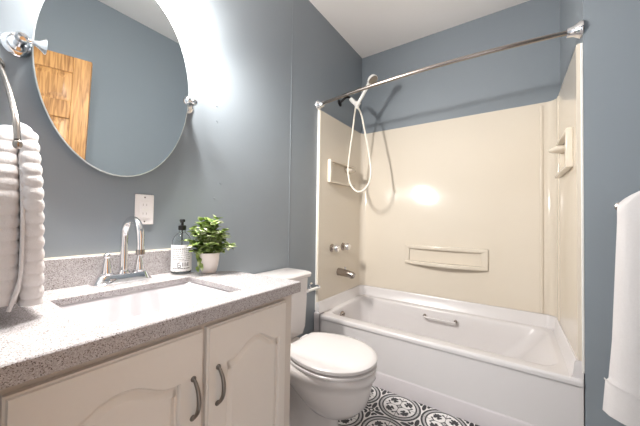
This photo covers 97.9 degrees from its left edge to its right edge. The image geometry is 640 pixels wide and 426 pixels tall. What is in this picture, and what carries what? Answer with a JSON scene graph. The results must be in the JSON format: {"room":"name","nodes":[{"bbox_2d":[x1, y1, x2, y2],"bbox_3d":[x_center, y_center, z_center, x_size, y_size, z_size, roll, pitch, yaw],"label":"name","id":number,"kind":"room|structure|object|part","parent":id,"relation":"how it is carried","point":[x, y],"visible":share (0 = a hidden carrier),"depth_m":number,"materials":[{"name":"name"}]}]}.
{"room":"bathroom","nodes":[
{"label":"bathroom","id":0,"kind":"room"},
{"bbox_2d":[0,0,361,337],"bbox_3d":[-0.378,-0.234,1.736,0.100,2.721,2.815,0,-2,35],"label":"wall","id":1,"kind":"structure","parent":0,"point":[239,58],"depth_m":1.51,"materials":[{"name":"blue paint"}]},
{"bbox_2d":[0,58,22,148],"bbox_3d":[-0.819,-0.304,0.711,0.337,0.320,0.051,0,-2,35],"label":"hanger","id":2,"kind":"object","parent":1,"relation":"attached to","point":[17,143],"visible":1,"depth_m":0.65,"materials":[{"name":"silver metal"}]},
{"bbox_2d":[0,123,44,311],"bbox_3d":[-0.779,-0.009,0.697,0.262,0.458,0.098,0,-2,35],"label":"hand towel","id":3,"kind":"object","parent":2,"relation":"hanging from","point":[22,266],"visible":0.94,"depth_m":0.64,"materials":[{"name":"white fabric"}]},
{"bbox_2d":[0,0,197,176],"bbox_3d":[-0.739,-0.507,1.050,0.083,0.741,0.608,0,-2,35],"label":"mirror","id":4,"kind":"object","parent":1,"relation":"attached to","point":[111,76],"visible":1,"depth_m":1.00,"materials":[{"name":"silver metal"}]},
{"bbox_2d":[43,250,170,290],"bbox_3d":[-0.832,0.202,0.971,0.018,0.098,0.687,0,-2,35],"label":"backsplash","id":5,"kind":"structure","parent":1,"relation":"attached to","point":[75,271],"depth_m":0.97,"materials":[{"name":"stone"}]},
{"bbox_2d":[134,194,153,223],"bbox_3d":[-0.720,-0.015,1.143,0.009,0.123,0.071,0,-2,35],"label":"wall outlet","id":6,"kind":"object","parent":1,"relation":"attached to","point":[144,204],"visible":0.91,"depth_m":1.14,"materials":[{"name":"plastic"}]},
{"bbox_2d":[140,201,149,217],"bbox_3d":[-0.718,-0.015,1.142,0.004,0.067,0.035,0,-2,35],"label":"receptacle","id":7,"kind":"object","parent":6,"relation":"attached to","point":[144,205],"depth_m":1.14,"materials":[{"name":"white plastic"}]},
{"bbox_2d":[288,16,292,267],"bbox_3d":[-0.204,-0.273,1.898,0.002,2.631,0.005,0,-2,35],"label":"trim","id":8,"kind":"structure","parent":1,"relation":"attached to","point":[292,16],"depth_m":1.90,"materials":[{"name":"blue paint"}]},
{"bbox_2d":[307,282,320,292],"bbox_3d":[-0.077,0.540,2.008,0.085,0.044,0.189,0,-2,35],"label":"toilet paper holder","id":9,"kind":"object","parent":1,"relation":"attached to","point":[311,284],"visible":0.66,"depth_m":2.04,"materials":[{"name":"silver metal"}]},
{"bbox_3d":[-0.036,0.542,2.067,0.085,0.044,0.044,0,-2,35],"label":"post","id":10,"kind":"part","parent":9,"relation":"part of","materials":[{"name":"silver metal"}]},
{"bbox_2d":[338,74,377,192],"bbox_3d":[0.302,-0.641,2.326,0.361,0.945,0.088,0,-2,35],"label":"shower","id":11,"kind":"object","parent":1,"relation":"attached to","point":[373,78],"visible":0.94,"depth_m":2.31,"materials":[{"name":"plastic"}]},
{"bbox_2d":[315,20,583,109],"bbox_3d":[0.604,-0.856,1.732,1.520,0.116,0.114,0,-2,34],"label":"shower curtain rod","id":12,"kind":"object","parent":1,"relation":"attached to","point":[576,31],"visible":1,"depth_m":1.52,"materials":[{"name":"silver metal"}]},
{"bbox_2d":[338,385,478,425],"bbox_3d":[0.445,1.175,1.123,2.150,0.100,2.815,0,-2,35],"label":"floor","id":13,"kind":"structure","parent":0,"point":[383,408],"depth_m":1.57,"materials":[{"name":"tile"}]},
{"bbox_2d":[0,295,290,425],"bbox_3d":[-0.548,0.699,0.871,0.596,0.811,0.817,0,-2,35],"label":"vanity cabinet","id":14,"kind":"object","parent":13,"relation":"on","point":[233,369],"visible":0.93,"depth_m":0.70,"materials":[{"name":"white wood"}]},
{"bbox_3d":[-0.426,0.639,0.600,0.019,0.663,0.361,0,-2,35],"label":"door","id":15,"kind":"part","parent":14,"relation":"part of","materials":[{"name":"beige wood"}]},
{"bbox_3d":[-0.430,0.648,0.587,0.009,0.525,0.253,0,-2,35],"label":"raised panel","id":16,"kind":"part","parent":14,"relation":"part of","materials":[{"name":"beige wood"}]},
{"bbox_2d":[0,248,300,389],"bbox_3d":[-0.554,0.221,0.885,0.573,0.141,0.863,0,-2,35],"label":"countertop","id":17,"kind":"structure","parent":14,"relation":"on","point":[36,341],"depth_m":0.70,"materials":[{"name":"stone"}]},
{"bbox_2d":[89,216,151,287],"bbox_3d":[-0.676,0.132,0.993,0.176,0.243,0.192,0,-2,35],"label":"faucet","id":18,"kind":"object","parent":17,"relation":"on","point":[106,277],"visible":1,"depth_m":1.00,"materials":[{"name":"silver metal"}]},
{"bbox_3d":[-0.752,0.180,0.982,0.044,0.076,0.044,0,-2,35],"label":"handle","id":19,"kind":"part","parent":18,"relation":"part of","materials":[{"name":"silver metal"}]},
{"bbox_3d":[-0.724,0.236,1.022,0.064,0.034,0.192,0,-2,35],"label":"plate","id":20,"kind":"part","parent":18,"relation":"part of","materials":[{"name":"silver metal"}]},
{"bbox_3d":[-0.669,0.119,0.991,0.158,0.218,0.032,0,-2,35],"label":"spout","id":21,"kind":"part","parent":18,"relation":"part of","materials":[{"name":"silver metal"}]},
{"bbox_3d":[-0.693,0.183,1.068,0.044,0.076,0.044,0,-2,35],"label":"handle","id":22,"kind":"part","parent":18,"relation":"part of","materials":[{"name":"silver metal"}]},
{"bbox_2d":[58,281,229,326],"bbox_3d":[-0.515,0.331,0.867,0.366,0.117,0.455,0,-2,35],"label":"sink","id":23,"kind":"object","parent":17,"relation":"in","point":[99,311],"visible":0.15,"depth_m":0.97,"materials":[{"name":"white ceramic"}]},
{"bbox_2d":[171,219,191,273],"bbox_3d":[-0.596,0.142,1.203,0.080,0.232,0.081,0,-2,35],"label":"soap dispenser","id":24,"kind":"object","parent":17,"relation":"on","point":[181,258],"visible":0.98,"depth_m":1.17,"materials":[{"name":"clear glass"}]},
{"bbox_2d":[171,246,189,271],"bbox_3d":[-0.587,0.192,1.177,0.077,0.106,0.027,1,-1,-22],"label":"label","id":25,"kind":"object","parent":24,"relation":"attached to","point":[180,255],"depth_m":1.17,"materials":[{"name":"white paper"}]},
{"bbox_2d":[182,215,235,273],"bbox_3d":[-0.492,0.132,1.221,0.230,0.257,0.207,2,-1,-33],"label":"potted plant","id":26,"kind":"object","parent":17,"relation":"on","point":[209,245],"visible":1,"depth_m":1.19,"materials":[{"name":"green plant"}]},
{"bbox_3d":[-0.487,0.217,1.225,0.084,0.087,0.084,0,-2,35],"label":"pot","id":27,"kind":"part","parent":26,"relation":"part of","materials":[{"name":"white ceramic"}]},
{"bbox_3d":[-0.316,0.481,0.713,0.034,0.114,0.014,0,-2,35],"label":"handle","id":28,"kind":"part","parent":14,"relation":"part of","materials":[{"name":"grey metal"}]},
{"bbox_3d":[-0.274,0.483,0.774,0.034,0.114,0.014,0,-2,35],"label":"handle","id":29,"kind":"part","parent":14,"relation":"part of","materials":[{"name":"grey metal"}]},
{"bbox_3d":[-0.225,0.649,0.891,0.019,0.663,0.322,0,-2,35],"label":"door","id":30,"kind":"part","parent":14,"relation":"part of","materials":[{"name":"beige wood"}]},
{"bbox_3d":[-0.215,0.658,0.899,0.009,0.525,0.214,0,-2,35],"label":"raised panel","id":31,"kind":"part","parent":14,"relation":"part of","materials":[{"name":"beige wood"}]},
{"bbox_2d":[257,268,376,425],"bbox_3d":[-0.051,0.739,1.470,0.723,0.773,0.426,0,-2,35],"label":"toilet","id":32,"kind":"object","parent":13,"relation":"on","point":[332,376],"visible":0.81,"depth_m":1.29,"materials":[{"name":"white ceramic"}]},
{"bbox_3d":[-0.250,0.370,1.619,0.226,0.034,0.426,0,-2,35],"label":"tank lid","id":33,"kind":"part","parent":32,"relation":"part of","materials":[{"name":"white ceramic"}]},
{"bbox_3d":[-0.259,0.558,1.619,0.203,0.341,0.394,0,-2,35],"label":"tank","id":34,"kind":"part","parent":32,"relation":"part of","materials":[{"name":"white ceramic"}]},
{"bbox_3d":[0.066,0.721,1.390,0.439,0.020,0.382,0,-2,35],"label":"seat","id":35,"kind":"part","parent":32,"relation":"part of","materials":[{"name":"white plastic"}]},
{"bbox_3d":[0.066,0.694,1.390,0.439,0.034,0.382,0,-2,35],"label":"lid","id":36,"kind":"part","parent":32,"relation":"part of","materials":[{"name":"white plastic"}]},
{"bbox_2d":[314,285,583,425],"bbox_3d":[0.791,0.920,2.006,1.516,0.460,0.774,0,-2,35],"label":"bathtub","id":37,"kind":"object","parent":13,"relation":"on","point":[476,363],"visible":0.87,"depth_m":1.71,"materials":[{"name":"white plastic"}]},
{"bbox_3d":[-0.014,0.949,2.128,0.052,0.384,0.059,0,-2,35],"label":"corner post","id":38,"kind":"part","parent":37,"relation":"part of","materials":[{"name":"white plastic"}]},
{"bbox_2d":[309,0,529,57],"bbox_3d":[0.487,-1.645,1.185,2.150,0.100,2.815,0,-2,35],"label":"ceiling","id":39,"kind":"structure","parent":0,"point":[370,27],"depth_m":2.23,"materials":[{"name":"white paint"}]},
{"bbox_2d":[361,0,559,133],"bbox_3d":[1.278,-0.198,2.242,2.050,2.721,0.100,0,-2,35],"label":"wall","id":40,"kind":"structure","parent":0,"point":[529,74],"depth_m":2.25,"materials":[{"name":"blue paint"}]},
{"bbox_2d":[315,43,584,373],"bbox_3d":[0.811,-0.018,2.033,1.544,1.546,0.761,0,-2,35],"label":"tub surround","id":41,"kind":"object","parent":40,"relation":"attached to","point":[487,208],"depth_m":2.19,"materials":[{"name":"beige plastic"}]},
{"bbox_3d":[-0.022,-0.028,2.151,0.012,1.546,0.009,0,-2,35],"label":"edge trim","id":42,"kind":"part","parent":41,"relation":"part of","materials":[{"name":"white paint"}]},
{"bbox_3d":[0.125,0.287,2.272,0.068,0.068,0.068,0,-2,35],"label":"tap knob","id":43,"kind":"part","parent":41,"relation":"part of","materials":[{"name":"silver metal"}]},
{"bbox_3d":[0.134,0.287,2.266,0.047,0.059,0.059,0,-2,35],"label":"knob","id":44,"kind":"part","parent":41,"relation":"part of","materials":[{"name":"silver metal"}]},
{"bbox_2d":[336,267,355,278],"bbox_3d":[0.221,0.494,2.328,0.169,0.086,0.066,0,-2,39],"label":"tub spout","id":45,"kind":"object","parent":41,"relation":"attached to","point":[340,272],"visible":1,"depth_m":2.31,"materials":[{"name":"silver metal"}]},
{"bbox_3d":[0.228,0.292,2.422,0.068,0.068,0.068,0,-2,35],"label":"tap knob","id":46,"kind":"part","parent":41,"relation":"part of","materials":[{"name":"silver metal"}]},
{"bbox_3d":[0.265,-0.378,2.503,0.110,0.044,0.121,0,-2,35],"label":"soap dish","id":47,"kind":"part","parent":41,"relation":"part of","materials":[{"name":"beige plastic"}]},
{"bbox_3d":[1.400,-0.370,1.623,0.110,0.044,0.121,0,-2,35],"label":"soap dish","id":48,"kind":"part","parent":41,"relation":"part of","materials":[{"name":"beige plastic"}]},
{"bbox_3d":[1.219,-0.033,1.294,0.010,1.534,0.009,0,-2,35],"label":"edge trim","id":49,"kind":"part","parent":41,"relation":"part of","materials":[{"name":"white paint"}]},
{"bbox_2d":[560,0,639,425],"bbox_3d":[1.659,-0.210,1.456,0.530,2.721,0.762,0,-2,35],"label":"wall","id":50,"kind":"structure","parent":0,"point":[610,40],"depth_m":1.25,"materials":[{"name":"blue paint"}]},
{"bbox_3d":[1.403,-0.029,1.114,0.306,0.044,0.080,0,-2,35],"label":"towel bar","id":51,"kind":"object","parent":50,"relation":"attached to","visible":0},
{"bbox_2d":[603,191,639,425],"bbox_3d":[1.354,0.400,1.077,0.372,1.047,0.086,0,-2,35],"label":"bath towel","id":52,"kind":"object","parent":51,"relation":"hanging from","point":[621,401],"visible":1,"depth_m":1.13,"materials":[{"name":"white fabric"}]}
]}

